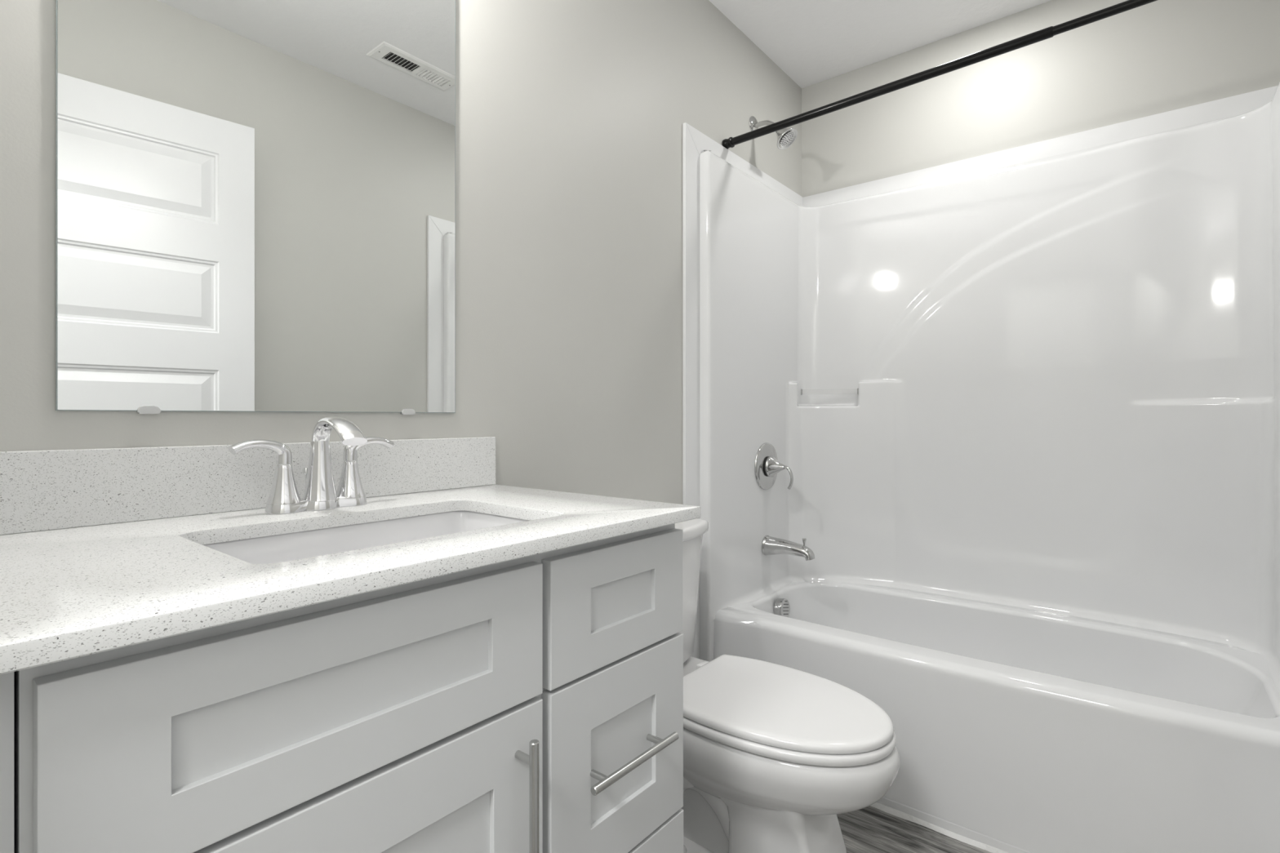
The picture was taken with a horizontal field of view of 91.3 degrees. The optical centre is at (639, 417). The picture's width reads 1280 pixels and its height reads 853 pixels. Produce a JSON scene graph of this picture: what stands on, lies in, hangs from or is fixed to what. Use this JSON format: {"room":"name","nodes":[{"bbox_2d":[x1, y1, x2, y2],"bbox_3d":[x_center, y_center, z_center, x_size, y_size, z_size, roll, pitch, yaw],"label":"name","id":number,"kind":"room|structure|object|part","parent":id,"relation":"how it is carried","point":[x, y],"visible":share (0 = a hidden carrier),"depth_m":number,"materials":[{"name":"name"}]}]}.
{"room":"bathroom","nodes":[
{"label":"bathroom","id":0,"kind":"room"},
{"bbox_2d":[0,0,801,504],"bbox_3d":[-0.564,-0.157,1.195,0.100,2.480,4.046,0,0,39],"label":"wall","id":1,"kind":"structure","parent":0,"point":[571,115],"depth_m":1.54,"materials":[{"name":"grey paint"}]},
{"bbox_2d":[0,436,495,535],"bbox_3d":[-0.612,0.096,1.042,0.018,0.105,0.905,0,0,39],"label":"backsplash","id":2,"kind":"structure","parent":1,"relation":"attached to","point":[44,490],"depth_m":0.93,"materials":[{"name":"stone"}]},
{"bbox_2d":[55,0,455,414],"bbox_3d":[-0.586,-0.469,1.080,0.008,0.928,0.622,0,0,39],"label":"wall mirror","id":3,"kind":"object","parent":1,"relation":"attached to","point":[255,199],"visible":1,"depth_m":1.03,"materials":[{"name":"grey mirror"}]},
{"bbox_2d":[749,115,797,149],"bbox_3d":[0.488,-1.046,2.277,0.171,0.150,0.086,0,0,39],"label":"shower head","id":4,"kind":"object","parent":1,"relation":"attached to","point":[786,137],"visible":0.88,"depth_m":2.26},
{"bbox_3d":[0.466,-1.065,2.296,0.104,0.055,0.017,0,0,39],"label":"arm","id":5,"kind":"part","parent":4,"relation":"part of","materials":[{"name":"silver metal"}]},
{"bbox_2d":[722,0,1157,149],"bbox_3d":[0.856,-0.964,1.717,1.447,0.068,0.035,0,0,39],"label":"shower curtain rod","id":6,"kind":"object","parent":1,"relation":"attached to","point":[1049,32],"visible":1,"depth_m":1.72,"materials":[{"name":"black metal"}]},
{"bbox_2d":[709,0,1051,88],"bbox_3d":[0.037,-1.422,0.708,1.648,0.050,4.046,0,0,39],"label":"ceiling","id":7,"kind":"structure","parent":0,"point":[812,42],"depth_m":2.23,"materials":[{"name":"white paint"}]},
{"bbox_2d":[836,805,991,852],"bbox_3d":[0.037,1.107,0.708,1.448,0.050,3.846,0,0,39],"label":"floor","id":8,"kind":"structure","parent":0,"point":[868,829],"depth_m":1.61,"materials":[{"name":"grey wood"}]},
{"bbox_2d":[0,671,13,852],"bbox_3d":[-0.484,0.625,0.416,0.017,0.914,0.094,0,0,39],"label":"filler panel","id":9,"kind":"object","parent":8,"relation":"on","point":[6,680],"visible":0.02,"depth_m":0.44,"materials":[{"name":"white paint"}]},
{"bbox_2d":[13,523,683,852],"bbox_3d":[-0.369,0.625,0.902,0.566,0.914,0.801,0,0,39],"label":"vanity cabinet","id":10,"kind":"object","parent":8,"relation":"on","point":[534,704],"visible":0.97,"depth_m":0.66,"materials":[{"name":"white paint"}]},
{"bbox_3d":[-0.283,0.274,0.632,0.018,0.169,0.476,0,0,39],"label":"false drawer","id":11,"kind":"part","parent":10,"relation":"part of","materials":[{"name":"white paint"}]},
{"bbox_2d":[0,484,701,675],"bbox_3d":[-0.401,0.158,0.871,0.560,0.019,0.906,0,0,39],"label":"countertop","id":12,"kind":"structure","parent":10,"relation":"on","point":[66,593],"depth_m":0.64,"materials":[{"name":"stone"}]},
{"bbox_2d":[228,416,394,514],"bbox_3d":[-0.491,0.073,0.995,0.164,0.150,0.255,0,0,39],"label":"faucet","id":13,"kind":"object","parent":12,"relation":"on","point":[320,493],"visible":1,"depth_m":1.00,"materials":[{"name":"silver metal"}]},
{"bbox_3d":[-0.579,0.053,0.958,0.025,0.039,0.086,0,0,39],"label":"lever","id":14,"kind":"part","parent":13,"relation":"part of","materials":[{"name":"silver metal"}]},
{"bbox_3d":[-0.559,0.104,0.983,0.050,0.060,0.050,0,0,39],"label":"handle","id":15,"kind":"part","parent":13,"relation":"part of","materials":[{"name":"silver metal"}]},
{"bbox_3d":[-0.554,0.114,1.038,0.011,0.063,0.011,0,0,39],"label":"lift rod","id":16,"kind":"part","parent":13,"relation":"part of","materials":[{"name":"silver metal"}]},
{"bbox_3d":[-0.526,0.140,1.023,0.061,0.016,0.157,0,0,39],"label":"plate","id":17,"kind":"part","parent":13,"relation":"part of","materials":[{"name":"silver metal"}]},
{"bbox_3d":[-0.484,0.066,0.989,0.147,0.135,0.052,0,0,39],"label":"spout","id":18,"kind":"part","parent":13,"relation":"part of","materials":[{"name":"silver metal"}]},
{"bbox_3d":[-0.493,0.104,1.064,0.050,0.060,0.050,0,0,39],"label":"handle","id":19,"kind":"part","parent":13,"relation":"part of","materials":[{"name":"silver metal"}]},
{"bbox_3d":[-0.473,0.053,1.089,0.025,0.039,0.086,0,0,39],"label":"lever","id":20,"kind":"part","parent":13,"relation":"part of","materials":[{"name":"silver metal"}]},
{"bbox_2d":[202,511,528,564],"bbox_3d":[-0.353,0.244,0.882,0.320,0.152,0.477,0,0,39],"label":"undermount sink","id":21,"kind":"object","parent":12,"relation":"in","point":[282,548],"visible":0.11,"depth_m":0.98,"materials":[{"name":"white ceramic"}]},
{"bbox_3d":[-0.283,0.662,0.632,0.018,0.592,0.476,0,0,39],"label":"door","id":22,"kind":"part","parent":10,"relation":"part of","materials":[{"name":"white paint"}]},
{"bbox_3d":[-0.138,0.493,0.767,0.038,0.200,0.012,0,0,39],"label":"handle","id":23,"kind":"part","parent":10,"relation":"part of","materials":[{"name":"silver metal"}]},
{"bbox_3d":[-0.029,0.512,0.946,0.018,0.292,0.302,0,0,39],"label":"drawer","id":24,"kind":"part","parent":10,"relation":"part of","materials":[{"name":"white paint"}]},
{"bbox_3d":[-0.029,0.275,0.945,0.018,0.170,0.302,0,0,39],"label":"drawer","id":25,"kind":"part","parent":10,"relation":"part of","materials":[{"name":"white paint"}]},
{"bbox_3d":[-0.013,0.502,0.922,0.038,0.012,0.190,0,0,39],"label":"handle","id":26,"kind":"part","parent":10,"relation":"part of","materials":[{"name":"silver metal"}]},
{"bbox_3d":[-0.029,0.811,0.946,0.018,0.294,0.304,0,0,39],"label":"drawer","id":27,"kind":"part","parent":10,"relation":"part of","materials":[{"name":"white paint"}]},
{"bbox_2d":[675,518,899,852],"bbox_3d":[0.247,0.689,1.518,0.727,0.786,0.410,0,0,39],"label":"toilet","id":28,"kind":"object","parent":8,"relation":"on","point":[773,753],"visible":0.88,"depth_m":1.36,"materials":[{"name":"white ceramic"}]},
{"bbox_3d":[0.033,0.506,1.692,0.158,0.352,0.388,0,0,39],"label":"tank","id":29,"kind":"part","parent":28,"relation":"part of","materials":[{"name":"white ceramic"}]},
{"bbox_3d":[0.036,0.313,1.690,0.182,0.034,0.410,0,0,39],"label":"tank lid","id":30,"kind":"part","parent":28,"relation":"part of","materials":[{"name":"white ceramic"}]},
{"bbox_3d":[0.325,0.662,1.455,0.502,0.021,0.379,0,0,39],"label":"lid","id":31,"kind":"part","parent":28,"relation":"part of","materials":[{"name":"white plastic"}]},
{"bbox_3d":[0.327,0.686,1.454,0.508,0.022,0.388,0,0,39],"label":"seat","id":32,"kind":"part","parent":28,"relation":"part of","materials":[{"name":"white plastic"}]},
{"bbox_2d":[682,80,1279,852],"bbox_3d":[0.973,0.077,1.861,1.447,2.012,0.875,0,0,39],"label":"shower","id":33,"kind":"object","parent":8,"relation":"on","point":[1021,404],"visible":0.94,"depth_m":2.00,"materials":[{"name":"white plastic"}]},
{"bbox_2d":[754,442,793,489],"bbox_3d":[0.506,0.180,2.274,0.107,0.174,0.174,0,0,39],"label":"shower valve","id":34,"kind":"object","parent":33,"relation":"attached to","point":[766,466],"visible":1,"depth_m":2.27,"materials":[{"name":"silver metal"}]},
{"bbox_3d":[0.527,0.216,2.257,0.054,0.086,0.016,0,0,39],"label":"lever","id":35,"kind":"part","parent":34,"relation":"part of","materials":[{"name":"silver metal"}]},
{"bbox_2d":[773,598,790,617],"bbox_3d":[0.517,0.696,2.273,0.034,0.077,0.075,0,0,39],"label":"overflow cover","id":36,"kind":"object","parent":33,"relation":"attached to","point":[782,606],"visible":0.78,"depth_m":2.25,"materials":[{"name":"silver metal"}]},
{"bbox_2d":[761,535,814,560],"bbox_3d":[0.538,0.469,2.249,0.187,0.080,0.072,0,0,39],"label":"tub spout","id":37,"kind":"object","parent":33,"relation":"attached to","point":[771,545],"visible":1,"depth_m":2.24,"materials":[{"name":"silver metal"}]},
{"bbox_3d":[0.581,0.445,2.213,0.014,0.032,0.014,0,0,39],"label":"diverter knob","id":38,"kind":"part","parent":37,"relation":"part of","materials":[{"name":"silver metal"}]},
{"bbox_2d":[713,582,1279,852],"bbox_3d":[0.987,0.840,1.879,1.388,0.417,0.747,0,0,39],"label":"tub","id":39,"kind":"object","parent":33,"relation":"in","point":[1020,726],"depth_m":1.61,"materials":[{"name":"white plastic"}]},
{"bbox_2d":[801,0,1279,197],"bbox_3d":[1.280,-0.157,2.240,1.448,2.480,0.100,0,0,39],"label":"wall","id":40,"kind":"structure","parent":0,"point":[1158,56],"depth_m":2.12,"materials":[{"name":"grey paint"}]}
]}

